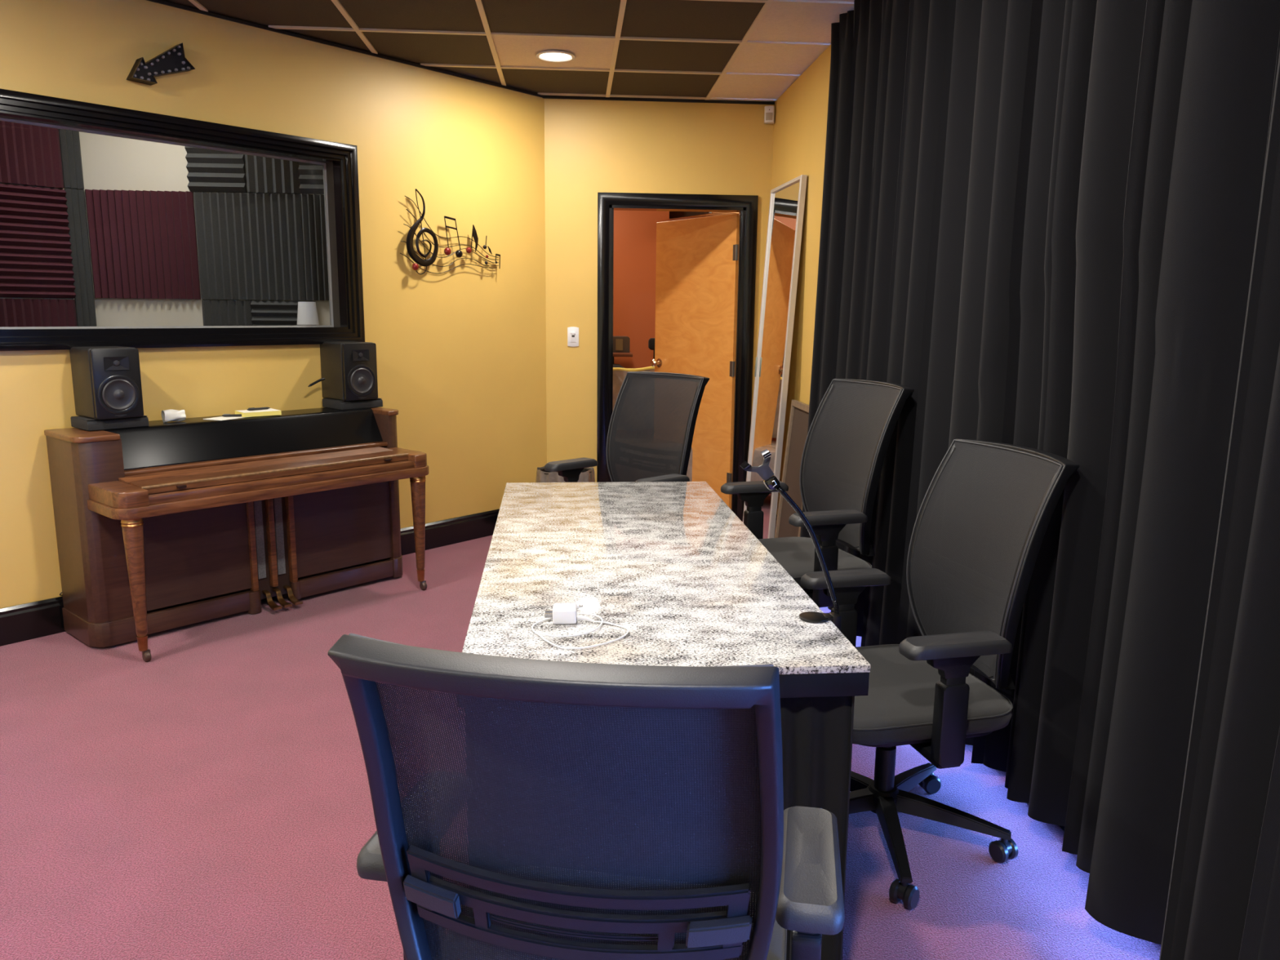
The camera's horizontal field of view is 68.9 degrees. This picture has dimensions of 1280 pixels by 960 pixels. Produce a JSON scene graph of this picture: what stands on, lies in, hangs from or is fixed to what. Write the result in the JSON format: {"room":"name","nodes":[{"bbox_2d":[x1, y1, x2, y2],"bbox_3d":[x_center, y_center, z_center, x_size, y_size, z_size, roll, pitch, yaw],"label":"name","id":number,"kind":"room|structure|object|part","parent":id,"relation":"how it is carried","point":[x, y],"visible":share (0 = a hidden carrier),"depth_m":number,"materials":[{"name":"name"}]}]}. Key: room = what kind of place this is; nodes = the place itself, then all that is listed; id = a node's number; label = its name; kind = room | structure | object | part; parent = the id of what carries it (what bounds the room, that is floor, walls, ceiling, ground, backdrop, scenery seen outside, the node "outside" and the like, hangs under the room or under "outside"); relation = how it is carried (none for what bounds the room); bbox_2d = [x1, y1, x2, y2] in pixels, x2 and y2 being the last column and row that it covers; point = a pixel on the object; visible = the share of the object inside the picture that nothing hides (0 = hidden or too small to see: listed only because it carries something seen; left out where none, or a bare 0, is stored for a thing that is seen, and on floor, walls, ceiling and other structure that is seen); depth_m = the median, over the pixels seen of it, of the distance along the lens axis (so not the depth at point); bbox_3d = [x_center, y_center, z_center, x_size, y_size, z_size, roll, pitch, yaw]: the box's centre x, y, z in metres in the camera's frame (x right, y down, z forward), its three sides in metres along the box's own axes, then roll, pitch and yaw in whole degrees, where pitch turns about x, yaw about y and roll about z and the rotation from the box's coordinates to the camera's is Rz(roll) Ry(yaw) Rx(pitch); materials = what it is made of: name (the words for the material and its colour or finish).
{"room":"studio","nodes":[
{"label":"studio","id":0,"kind":"room"},
{"bbox_2d":[0,137,84,326],"bbox_3d":[-3.906,-0.796,4.284,0.100,2.698,2.650,9,13,40],"label":"wall","id":1,"kind":"structure","parent":0,"point":[59,138],"depth_m":4.96,"materials":[{"name":"beige"}]},
{"bbox_2d":[0,120,63,188],"bbox_3d":[-3.281,-1.807,4.720,0.045,0.575,0.615,9,13,40],"label":"panel","id":2,"kind":"object","parent":1,"relation":"attached to","point":[30,154],"visible":0.7,"depth_m":4.86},
{"bbox_2d":[0,183,75,298],"bbox_3d":[-3.287,-1.236,4.824,0.045,0.575,0.615,9,13,40],"label":"panel","id":3,"kind":"object","parent":1,"relation":"attached to","point":[36,260],"visible":1,"depth_m":4.92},
{"bbox_2d":[0,297,76,327],"bbox_3d":[-3.293,-0.663,4.927,0.045,0.580,0.615,9,13,40],"label":"panel","id":4,"kind":"object","parent":1,"relation":"attached to","point":[13,312],"visible":0.32,"depth_m":4.97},
{"bbox_2d":[57,128,84,189],"bbox_3d":[-3.048,-1.856,4.990,0.045,0.570,0.095,9,13,40],"label":"panel","id":5,"kind":"object","parent":1,"relation":"attached to","point":[69,140],"visible":0.66,"depth_m":5.00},
{"bbox_2d":[63,188,97,326],"bbox_3d":[-3.057,-1.036,5.138,0.045,1.085,0.095,9,13,40],"label":"panel","id":6,"kind":"object","parent":1,"relation":"attached to","point":[84,299],"visible":0.66,"depth_m":5.10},
{"bbox_2d":[79,131,330,326],"bbox_3d":[-2.200,-0.965,5.320,1.895,2.698,0.100,0,10,-4],"label":"wall","id":7,"kind":"structure","parent":0,"point":[109,162],"depth_m":5.11,"materials":[{"name":"beige"}]},
{"bbox_2d":[84,189,200,298],"bbox_3d":[-2.743,-1.295,5.145,0.567,0.578,0.045,0,10,-4],"label":"panel","id":8,"kind":"object","parent":7,"relation":"attached to","point":[143,244],"visible":1,"depth_m":5.14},
{"bbox_2d":[184,146,247,192],"bbox_3d":[-2.318,-1.730,5.097,0.300,0.300,0.045,0,10,-4],"label":"panel","id":9,"kind":"object","parent":7,"relation":"attached to","point":[209,171],"visible":0.72,"depth_m":5.10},
{"bbox_2d":[201,300,253,325],"bbox_3d":[-2.323,-0.857,5.256,0.270,0.305,0.045,0,10,-4],"label":"panel","id":10,"kind":"object","parent":7,"relation":"attached to","point":[215,313],"visible":0.34,"depth_m":5.23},
{"bbox_2d":[193,191,306,300],"bbox_3d":[-2.169,-1.295,5.187,0.572,0.575,0.045,0,10,-4],"label":"panel","id":11,"kind":"object","parent":7,"relation":"attached to","point":[251,246],"visible":1,"depth_m":5.18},
{"bbox_2d":[244,154,300,194],"bbox_3d":[-2.022,-1.731,5.119,0.285,0.300,0.045,0,10,-4],"label":"panel","id":12,"kind":"object","parent":7,"relation":"attached to","point":[264,175],"visible":0.66,"depth_m":5.12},
{"bbox_2d":[250,300,316,325],"bbox_3d":[-2.011,-0.858,5.278,0.345,0.305,0.045,0,10,-4],"label":"panel","id":13,"kind":"object","parent":7,"relation":"attached to","point":[264,313],"visible":0.32,"depth_m":5.25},
{"bbox_2d":[297,161,324,194],"bbox_3d":[-1.727,-1.731,5.140,0.295,0.300,0.045,0,10,-4],"label":"panel","id":14,"kind":"object","parent":7,"relation":"attached to","point":[311,175],"visible":0.19,"depth_m":5.14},
{"bbox_2d":[300,194,328,300],"bbox_3d":[-1.683,-1.296,5.222,0.397,0.575,0.045,0,10,-4],"label":"panel","id":15,"kind":"object","parent":7,"relation":"attached to","point":[313,206],"visible":0.32,"depth_m":5.21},
{"bbox_2d":[0,0,546,608],"bbox_3d":[-2.433,-0.684,3.893,0.160,2.648,5.760,9,13,40],"label":"wall","id":16,"kind":"structure","parent":0,"point":[461,350],"depth_m":4.87,"materials":[{"name":"yellow paint"}]},
{"bbox_2d":[125,42,195,85],"bbox_3d":[-2.041,-1.776,3.972,0.066,0.186,0.266,9,13,40],"label":"sign","id":17,"kind":"object","parent":16,"relation":"attached to","point":[173,60],"visible":1,"depth_m":3.96,"materials":[{"name":"black metal"}]},
{"bbox_2d":[0,88,364,351],"bbox_3d":[-2.253,-1.067,4.002,0.200,0.989,2.301,9,13,40],"label":"window","id":18,"kind":"structure","parent":16,"relation":"in","point":[339,161],"depth_m":4.28,"materials":[{"name":"black wood"}]},
{"bbox_2d":[0,508,499,646],"bbox_3d":[-2.397,0.559,4.036,0.018,0.152,5.500,9,13,40],"label":"baseboard","id":19,"kind":"structure","parent":16,"relation":"attached to","point":[42,618],"depth_m":3.96,"materials":[{"name":"black"}]},
{"bbox_2d":[400,188,500,274],"bbox_3d":[-1.044,-1.370,5.219,0.042,0.449,0.692,9,13,40],"label":"wall art","id":20,"kind":"object","parent":16,"relation":"attached to","point":[412,253],"visible":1,"depth_m":5.11,"materials":[{"name":"black metal"}]},
{"bbox_3d":[-1.193,-1.341,5.051,0.005,0.448,0.083,9,13,40],"label":"clef stem","id":21,"kind":"part","parent":20,"relation":"part of","materials":[{"name":"black metal"}]},
{"bbox_3d":[-1.075,-1.377,5.185,0.005,0.164,0.027,9,13,40],"label":"note stem","id":22,"kind":"part","parent":20,"relation":"part of","materials":[{"name":"black metal"}]},
{"bbox_3d":[-1.024,-1.379,5.245,0.005,0.162,0.036,9,13,40],"label":"note stem","id":23,"kind":"part","parent":20,"relation":"part of","materials":[{"name":"black metal"}]},
{"bbox_3d":[-0.957,-1.389,5.324,0.005,0.132,0.023,9,13,40],"label":"note stem","id":24,"kind":"part","parent":20,"relation":"part of","materials":[{"name":"black metal"}]},
{"bbox_2d":[146,0,774,104],"bbox_3d":[-1.940,-2.029,3.958,6.591,0.014,0.864,-8,13,-40],"label":"trim","id":25,"kind":"structure","parent":16,"relation":"attached to","point":[160,2],"depth_m":5.06,"materials":[{"name":"black"}]},
{"bbox_3d":[-1.878,-0.615,4.917,1.180,0.040,1.193,0,10,-4],"label":"shelf","id":26,"kind":"object","parent":16,"relation":"attached to","visible":0},
{"bbox_2d":[297,302,319,325],"bbox_3d":[-1.769,-0.798,4.979,0.112,0.300,0.112,0,10,-4],"label":"table lamp","id":27,"kind":"object","parent":26,"relation":"on","point":[307,314],"visible":0.64,"depth_m":4.92,"materials":[{"name":"white"}]},
{"bbox_2d":[161,0,853,102],"bbox_3d":[-1.515,-1.604,1.491,5.692,0.022,8.507,0,10,-4],"label":"ceiling","id":28,"kind":"structure","parent":0,"point":[668,19],"depth_m":4.43,"materials":[{"name":"black tile"}]},
{"bbox_2d":[188,0,853,101],"bbox_3d":[-1.520,-1.591,1.493,5.310,0.012,8.315,0,10,-4],"label":"ceiling grid","id":29,"kind":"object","parent":28,"relation":"attached to","point":[617,37],"depth_m":4.48,"materials":[{"name":"beige"}]},
{"bbox_2d":[536,50,575,62],"bbox_3d":[-0.432,-2.168,4.771,0.200,0.014,0.200,0,10,-4],"label":"recessed light","id":30,"kind":"object","parent":28,"relation":"in","point":[546,55],"visible":1,"depth_m":4.76,"materials":[{"name":"white plastic"}]},
{"bbox_2d":[540,53,570,60],"bbox_3d":[-0.432,-2.168,4.771,0.158,0.005,0.158,0,10,-4],"label":"diffuser","id":31,"kind":"object","parent":30,"relation":"attached to","point":[544,56],"depth_m":4.78,"materials":[{"name":"white plastic"}]},
{"bbox_2d":[800,0,1279,944],"bbox_3d":[0.988,-0.523,3.021,0.189,2.569,2.940,0,10,-4],"label":"curtain","id":32,"kind":"object","parent":28,"relation":"hanging from","point":[1039,218],"visible":0.72,"depth_m":2.23,"materials":[{"name":"black fabric"}]},
{"bbox_2d":[1159,33,1279,959],"bbox_3d":[1.036,-0.165,1.085,0.159,2.584,1.041,0,10,-4],"label":"curtain","id":33,"kind":"object","parent":28,"relation":"hanging from","point":[1224,897],"visible":1,"depth_m":1.50,"materials":[{"name":"black fabric"}]},
{"bbox_2d":[0,521,1161,959],"bbox_3d":[-0.771,0.631,4.440,7.700,0.100,13.800,0,10,-4],"label":"floor","id":34,"kind":"structure","parent":0,"point":[208,797],"depth_m":2.55,"materials":[{"name":"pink carpet"}]},
{"bbox_2d":[44,407,429,662],"bbox_3d":[-1.710,0.166,4.232,0.632,0.871,1.490,9,13,40],"label":"upright piano","id":35,"kind":"object","parent":34,"relation":"on","point":[160,526],"visible":0.98,"depth_m":4.05,"materials":[{"name":"brown wood"}]},
{"bbox_2d":[71,415,148,431],"bbox_3d":[-2.218,-0.245,3.906,0.190,0.043,0.235,9,13,40],"label":"pad","id":36,"kind":"object","parent":35,"relation":"on","point":[79,422],"visible":0.89,"depth_m":3.83,"materials":[{"name":"black plastic"}]},
{"bbox_2d":[69,346,143,419],"bbox_3d":[-2.207,-0.406,3.869,0.242,0.286,0.185,9,13,40],"label":"speaker","id":37,"kind":"object","parent":36,"relation":"on","point":[107,380],"visible":1,"depth_m":3.79},
{"bbox_3d":[-1.936,0.393,3.595,0.072,0.445,0.072,9,13,40],"label":"leg","id":38,"kind":"part","parent":35,"relation":"part of","materials":[{"name":"brown wood"}]},
{"bbox_2d":[161,408,186,422],"bbox_3d":[-2.039,-0.281,4.081,0.086,0.057,0.062,-8,13,-38],"label":"cup","id":39,"kind":"object","parent":35,"relation":"on","point":[167,415],"visible":1,"depth_m":4.07,"materials":[{"name":"white paper"}]},
{"bbox_3d":[-1.810,0.026,3.685,0.015,0.010,0.036,9,13,40],"label":"lid knob","id":40,"kind":"part","parent":35,"relation":"part of","materials":[{"name":"black wood"}]},
{"bbox_2d":[203,416,245,420],"bbox_3d":[-1.875,-0.283,4.248,0.110,0.002,0.180,5,11,23],"label":"paper sheet","id":41,"kind":"object","parent":35,"relation":"on","point":[221,418],"visible":0.79,"depth_m":4.21,"materials":[{"name":"white paper"}]},
{"bbox_2d":[222,413,241,417],"bbox_3d":[-1.853,-0.297,4.277,0.115,0.013,0.011,-3,11,-19],"label":"pen","id":42,"kind":"object","parent":41,"relation":"on","point":[223,415],"visible":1,"depth_m":4.27,"materials":[{"name":"black plastic"}]},
{"bbox_2d":[235,408,281,417],"bbox_3d":[-1.783,-0.314,4.357,0.170,0.020,0.120,-9,14,-41],"label":"pad","id":43,"kind":"object","parent":35,"relation":"on","point":[245,413],"visible":0.93,"depth_m":4.32,"materials":[{"name":"yellow paper"}]},
{"bbox_2d":[247,407,270,410],"bbox_3d":[-1.786,-0.335,4.373,0.011,0.013,0.115,8,13,37],"label":"pen","id":44,"kind":"object","parent":43,"relation":"on","point":[251,408],"visible":1,"depth_m":4.37,"materials":[{"name":"black plastic"}]},
{"bbox_3d":[-1.613,-0.056,4.119,0.268,0.040,1.215,9,13,40],"label":"key lid","id":45,"kind":"part","parent":35,"relation":"part of","materials":[{"name":"brown wood"}]},
{"bbox_3d":[-1.679,0.226,4.275,0.018,0.502,1.238,9,13,40],"label":"panel","id":46,"kind":"part","parent":35,"relation":"part of","materials":[{"name":"brown wood"}]},
{"bbox_2d":[322,398,382,409],"bbox_3d":[-1.472,-0.396,4.782,0.190,0.043,0.235,10,14,42],"label":"pad","id":47,"kind":"object","parent":35,"relation":"on","point":[326,402],"visible":0.91,"depth_m":4.71,"materials":[{"name":"black plastic"}]},
{"bbox_2d":[320,341,377,400],"bbox_3d":[-1.474,-0.555,4.738,0.242,0.286,0.185,10,14,42],"label":"speaker","id":48,"kind":"object","parent":47,"relation":"on","point":[348,369],"visible":1,"depth_m":4.66},
{"bbox_2d":[307,377,324,386],"bbox_3d":[-1.615,-0.488,4.654,0.018,0.043,0.098,9,13,38],"label":"lead","id":49,"kind":"object","parent":48,"relation":"attached to","point":[322,379],"visible":1,"depth_m":4.65,"materials":[{"name":"black plastic"}]},
{"bbox_3d":[-1.079,0.227,4.563,0.072,0.445,0.072,9,13,40],"label":"leg","id":50,"kind":"part","parent":35,"relation":"part of","materials":[{"name":"brown wood"}]},
{"bbox_2d":[535,466,595,482],"bbox_3d":[-0.462,0.133,5.756,0.371,0.419,0.308,0,10,-4],"label":"waste bin","id":51,"kind":"object","parent":34,"relation":"on","point":[587,475],"visible":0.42,"depth_m":5.62,"materials":[{"name":"clear plastic"}]},
{"bbox_2d":[327,633,844,959],"bbox_3d":[-0.053,0.629,1.302,0.674,1.037,0.736,2,10,10],"label":"office chair","id":52,"kind":"object","parent":34,"relation":"on","point":[518,912],"visible":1,"depth_m":1.05,"materials":[{"name":"black fabric"}]},
{"bbox_3d":[-0.315,0.486,1.341,0.084,0.038,0.258,2,10,10],"label":"armrest","id":53,"kind":"part","parent":52,"relation":"part of","materials":[{"name":"black plastic"}]},
{"bbox_3d":[-0.221,0.661,1.354,0.235,0.248,0.068,2,10,10],"label":"armrest post","id":54,"kind":"part","parent":52,"relation":"part of","materials":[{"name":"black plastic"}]},
{"bbox_3d":[-0.046,0.718,1.339,0.500,0.070,0.480,2,10,10],"label":"seat","id":55,"kind":"part","parent":52,"relation":"part of","materials":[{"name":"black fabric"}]},
{"bbox_3d":[0.129,0.676,1.295,0.235,0.248,0.068,2,10,10],"label":"armrest post","id":56,"kind":"part","parent":52,"relation":"part of","materials":[{"name":"black plastic"}]},
{"bbox_3d":[0.227,0.509,1.249,0.084,0.038,0.258,2,10,10],"label":"armrest","id":57,"kind":"part","parent":52,"relation":"part of","materials":[{"name":"black plastic"}]},
{"bbox_2d":[544,371,709,482],"bbox_3d":[-0.093,0.122,3.898,0.736,1.109,0.674,-9,14,-44],"label":"office chair","id":58,"kind":"object","parent":34,"relation":"on","point":[571,469],"visible":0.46,"depth_m":4.01,"materials":[{"name":"black fabric"}]},
{"bbox_3d":[-0.299,-0.069,4.054,0.258,0.038,0.084,-9,14,-44],"label":"armrest","id":59,"kind":"part","parent":58,"relation":"part of","materials":[{"name":"black plastic"}]},
{"bbox_3d":[0.087,-0.169,4.028,0.209,0.580,0.480,-9,14,-44],"label":"frame","id":60,"kind":"part","parent":58,"relation":"part of","materials":[{"name":"black plastic"}]},
{"bbox_3d":[0.085,0.005,3.668,0.258,0.038,0.084,-9,14,-44],"label":"armrest","id":61,"kind":"part","parent":58,"relation":"part of","materials":[{"name":"black plastic"}]},
{"bbox_2d":[613,351,646,433],"bbox_3d":[-0.528,-0.599,8.107,1.220,1.020,0.740,0,10,-4],"label":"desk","id":62,"kind":"object","parent":34,"relation":"on","point":[615,354],"visible":0.1,"depth_m":7.85,"materials":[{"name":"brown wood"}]},
{"bbox_2d":[613,364,624,368],"bbox_3d":[-0.292,-0.902,7.885,0.480,0.160,0.480,0,10,-4],"label":"cushion","id":63,"kind":"object","parent":62,"relation":"on","point":[614,365],"visible":0.1,"depth_m":7.81,"materials":[{"name":"black fabric"}]},
{"bbox_2d":[613,335,630,352],"bbox_3d":[-0.364,-1.170,8.032,0.541,0.136,0.246,0,10,-4],"label":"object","id":64,"kind":"object","parent":62,"relation":"on","point":[620,344],"visible":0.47,"depth_m":7.93,"materials":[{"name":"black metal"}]},
{"bbox_3d":[-0.176,-1.149,7.927,0.060,0.095,0.006,0,10,-4],"label":"trim","id":65,"kind":"part","parent":64,"relation":"part of","materials":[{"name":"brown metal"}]},
{"bbox_2d":[648,337,654,359],"bbox_3d":[0.118,-0.644,8.043,0.240,1.145,0.240,0,10,-4],"label":"microphone","id":66,"kind":"object","parent":34,"relation":"on","point":[651,341],"visible":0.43,"depth_m":7.91,"materials":[{"name":"black plastic"}]},
{"bbox_2d":[613,366,692,481],"bbox_3d":[-0.283,-0.344,6.899,1.313,0.954,0.868,-1,10,-10],"label":"desk","id":67,"kind":"object","parent":34,"relation":"on","point":[619,374],"visible":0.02,"depth_m":7.15,"materials":[{"name":"brown wood"}]},
{"bbox_3d":[-0.342,-0.605,7.202,1.313,0.517,0.168,-1,10,-10],"label":"backrest","id":68,"kind":"part","parent":67,"relation":"part of","materials":[{"name":"black fabric"}]},
{"bbox_3d":[-0.274,-0.137,6.862,1.250,0.320,0.720,-1,10,-10],"label":"seat","id":69,"kind":"part","parent":67,"relation":"part of","materials":[{"name":"fabric"}]},
{"bbox_2d":[457,481,870,706],"bbox_3d":[-0.040,0.539,2.604,0.735,0.750,1.830,0,10,-5],"label":"tabletop","id":70,"kind":"object","parent":34,"relation":"on","point":[670,563],"visible":0.67,"depth_m":2.10,"materials":[{"name":"stone"}]},
{"bbox_2d":[544,603,577,624],"bbox_3d":[-0.160,0.270,1.887,0.064,0.030,0.050,0,10,-3],"label":"charger","id":71,"kind":"object","parent":70,"relation":"on","point":[561,613],"visible":1,"depth_m":1.86,"materials":[{"name":"white plastic"}]},
{"bbox_2d":[531,604,629,648],"bbox_3d":[-0.130,0.286,1.842,0.169,0.014,0.223,-7,13,-36],"label":"charging cable","id":72,"kind":"object","parent":70,"relation":"on","point":[579,617],"visible":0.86,"depth_m":1.81,"materials":[{"name":"white plastic"}]},
{"bbox_2d":[465,696,854,959],"bbox_3d":[-0.040,0.562,2.608,0.725,0.680,1.820,0,10,-5],"label":"table skirt","id":73,"kind":"object","parent":70,"relation":"attached to","point":[817,732],"visible":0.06,"depth_m":1.72,"materials":[{"name":"black fabric"}]},
{"bbox_2d":[739,448,840,631],"bbox_3d":[0.308,0.130,1.892,0.218,0.386,0.062,0,10,-4],"label":"holder","id":74,"kind":"object","parent":70,"relation":"attached to","point":[764,471],"visible":0.97,"depth_m":1.90,"materials":[{"name":"black metal"}]},
{"bbox_2d":[742,174,807,538],"bbox_3d":[0.764,-0.643,5.426,0.144,2.088,0.645,-1,10,-7],"label":"leaning mirror","id":75,"kind":"object","parent":34,"relation":"on","point":[787,200],"visible":0.87,"depth_m":5.33,"materials":[{"name":"silver metal"}]},
{"bbox_3d":[0.711,-0.694,5.725,0.008,0.120,0.018,2,10,-7],"label":"finger pull","id":76,"kind":"part","parent":75,"relation":"part of","materials":[{"name":"grey metal"}]},
{"bbox_2d":[774,400,808,537],"bbox_3d":[0.815,0.052,4.917,0.103,0.904,0.515,0,10,-4],"label":"framed board","id":77,"kind":"object","parent":34,"relation":"on","point":[797,435],"visible":0.39,"depth_m":4.99,"materials":[{"name":"beige wood"}]},
{"bbox_2d":[720,378,914,607],"bbox_3d":[0.533,0.227,3.282,0.736,1.135,0.674,-3,11,-18],"label":"office chair","id":78,"kind":"object","parent":34,"relation":"on","point":[798,557],"visible":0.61,"depth_m":3.27,"materials":[{"name":"black fabric"}]},
{"bbox_3d":[0.460,0.213,3.449,0.068,0.248,0.235,-3,11,-18],"label":"armrest post","id":79,"kind":"part","parent":78,"relation":"part of","materials":[{"name":"black plastic"}]},
{"bbox_3d":[0.430,0.026,3.509,0.258,0.038,0.084,-3,11,-18],"label":"armrest","id":80,"kind":"part","parent":78,"relation":"part of","materials":[{"name":"black plastic"}]},
{"bbox_3d":[0.510,0.294,3.291,0.480,0.070,0.500,-3,11,-18],"label":"seat","id":81,"kind":"part","parent":78,"relation":"part of","materials":[{"name":"black fabric"}]},
{"bbox_3d":[0.572,0.274,3.118,0.068,0.248,0.235,-3,11,-18],"label":"armrest post","id":82,"kind":"part","parent":78,"relation":"part of","materials":[{"name":"black plastic"}]},
{"bbox_3d":[0.603,0.121,2.996,0.258,0.038,0.084,-3,11,-18],"label":"armrest","id":83,"kind":"part","parent":78,"relation":"part of","materials":[{"name":"black plastic"}]},
{"bbox_3d":[0.774,-0.059,3.315,0.209,0.580,0.480,-3,11,-18],"label":"frame","id":84,"kind":"part","parent":78,"relation":"part of","materials":[{"name":"black plastic"}]},
{"bbox_2d":[800,438,1079,909],"bbox_3d":[0.668,0.437,2.408,0.736,1.035,0.674,-2,11,-14],"label":"office chair","id":85,"kind":"object","parent":34,"relation":"on","point":[922,695],"visible":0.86,"depth_m":2.37,"materials":[{"name":"black fabric"}]},
{"bbox_3d":[0.607,0.467,2.589,0.068,0.248,0.235,-2,11,-14],"label":"armrest post","id":86,"kind":"part","parent":85,"relation":"part of","materials":[{"name":"black plastic"}]},
{"bbox_3d":[0.584,0.279,2.651,0.258,0.038,0.084,-2,11,-14],"label":"armrest","id":87,"kind":"part","parent":85,"relation":"part of","materials":[{"name":"black plastic"}]},
{"bbox_3d":[0.555,0.825,2.630,0.051,0.065,0.290,-6,12,-31],"label":"leg","id":88,"kind":"part","parent":85,"relation":"part of","materials":[{"name":"black plastic"}]},
{"bbox_3d":[0.476,0.859,2.442,0.290,0.064,0.051,-2,11,-14],"label":"leg","id":89,"kind":"part","parent":85,"relation":"part of","materials":[{"name":"black plastic"}]},
{"bbox_3d":[0.633,0.884,2.312,0.051,0.065,0.290,1,10,4],"label":"leg","id":90,"kind":"part","parent":85,"relation":"part of","materials":[{"name":"black plastic"}]},
{"bbox_3d":[0.760,0.830,2.615,0.051,0.065,0.290,9,13,40],"label":"leg","id":91,"kind":"part","parent":85,"relation":"part of","materials":[{"name":"black plastic"}]},
{"bbox_3d":[0.645,0.549,2.427,0.480,0.070,0.500,-2,11,-14],"label":"seat","id":92,"kind":"part","parent":85,"relation":"part of","materials":[{"name":"black fabric"}]},
{"bbox_3d":[0.693,0.529,2.250,0.068,0.248,0.235,-2,11,-14],"label":"armrest post","id":93,"kind":"part","parent":85,"relation":"part of","materials":[{"name":"black plastic"}]},
{"bbox_3d":[0.808,0.866,2.418,0.290,0.065,0.051,5,11,22],"label":"leg","id":94,"kind":"part","parent":85,"relation":"part of","materials":[{"name":"black plastic"}]},
{"bbox_3d":[0.718,0.376,2.126,0.258,0.038,0.084,-2,11,-14],"label":"armrest","id":95,"kind":"part","parent":85,"relation":"part of","materials":[{"name":"black plastic"}]},
{"bbox_3d":[0.914,0.204,2.433,0.209,0.580,0.480,-2,11,-14],"label":"frame","id":96,"kind":"part","parent":85,"relation":"part of","materials":[{"name":"black plastic"}]},
{"bbox_2d":[613,210,669,433],"bbox_3d":[-0.981,-1.504,8.368,2.460,2.698,0.100,0,10,-4],"label":"wall","id":97,"kind":"structure","parent":0,"point":[634,264],"depth_m":8.33,"materials":[{"name":"brown paint"}]},
{"bbox_2d":[544,98,773,482],"bbox_3d":[0.139,-1.040,6.011,1.750,2.648,0.120,0,10,-4],"label":"wall","id":98,"kind":"structure","parent":0,"point":[592,147],"depth_m":5.80,"materials":[{"name":"yellow paint"}]},
{"bbox_2d":[567,326,578,346],"bbox_3d":[-0.424,-0.909,5.925,0.072,0.125,0.016,0,10,-4],"label":"light switch","id":99,"kind":"object","parent":98,"relation":"attached to","point":[572,331],"visible":1,"depth_m":5.92,"materials":[{"name":"white plastic"}]},
{"bbox_2d":[596,192,758,521],"bbox_3d":[0.223,-0.764,6.061,1.004,2.090,0.154,0,10,-4],"label":"trim","id":100,"kind":"structure","parent":98,"relation":"attached to","point":[746,206],"depth_m":5.94,"materials":[{"name":"black wood"}]},
{"bbox_2d":[650,213,738,508],"bbox_3d":[0.388,-0.800,6.510,0.180,1.987,0.890,-7,13,-36],"label":"door","id":101,"kind":"structure","parent":98,"relation":"in","point":[697,258],"depth_m":6.39,"materials":[{"name":"brown wood"}]},
{"bbox_3d":[0.115,-0.850,6.782,0.070,0.064,0.064,-7,13,-36],"label":"knob","id":102,"kind":"part","parent":101,"relation":"part of","materials":[{"name":"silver metal"}]},
{"bbox_2d":[764,106,774,124],"bbox_3d":[0.795,-2.244,5.734,0.062,0.096,0.060,2,10,10],"label":"sensor","id":103,"kind":"object","parent":98,"relation":"attached to","point":[769,111],"visible":1,"depth_m":5.71,"materials":[{"name":"white plastic"}]},
{"bbox_2d":[669,217,693,221],"bbox_3d":[1.283,-1.634,9.222,2.300,2.698,1.300,0,10,-4],"label":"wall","id":104,"kind":"structure","parent":0,"point":[681,218],"depth_m":9.53,"materials":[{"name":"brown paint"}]},
{"bbox_2d":[771,44,831,514],"bbox_3d":[1.213,-0.289,1.929,0.200,2.648,8.315,0,10,-4],"label":"wall","id":105,"kind":"structure","parent":0,"point":[801,112],"depth_m":5.02,"materials":[{"name":"yellow paint"}]},
{"bbox_3d":[0.189,-2.719,7.689,4.900,0.040,3.765,0,10,-4],"label":"ceiling","id":106,"kind":"structure","parent":0,"visible":0},
{"bbox_2d":[669,211,738,218],"bbox_3d":[0.723,-2.618,8.511,0.680,0.445,0.630,-6,12,-32],"label":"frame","id":107,"kind":"object","parent":106,"relation":"hanging from","point":[673,215],"visible":0.39,"depth_m":8.43,"materials":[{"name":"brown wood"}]},
{"bbox_3d":[0.721,-2.438,8.544,0.680,0.080,0.630,-6,12,-32],"label":"rail","id":108,"kind":"part","parent":107,"relation":"part of","materials":[{"name":"black wood"}]}
]}

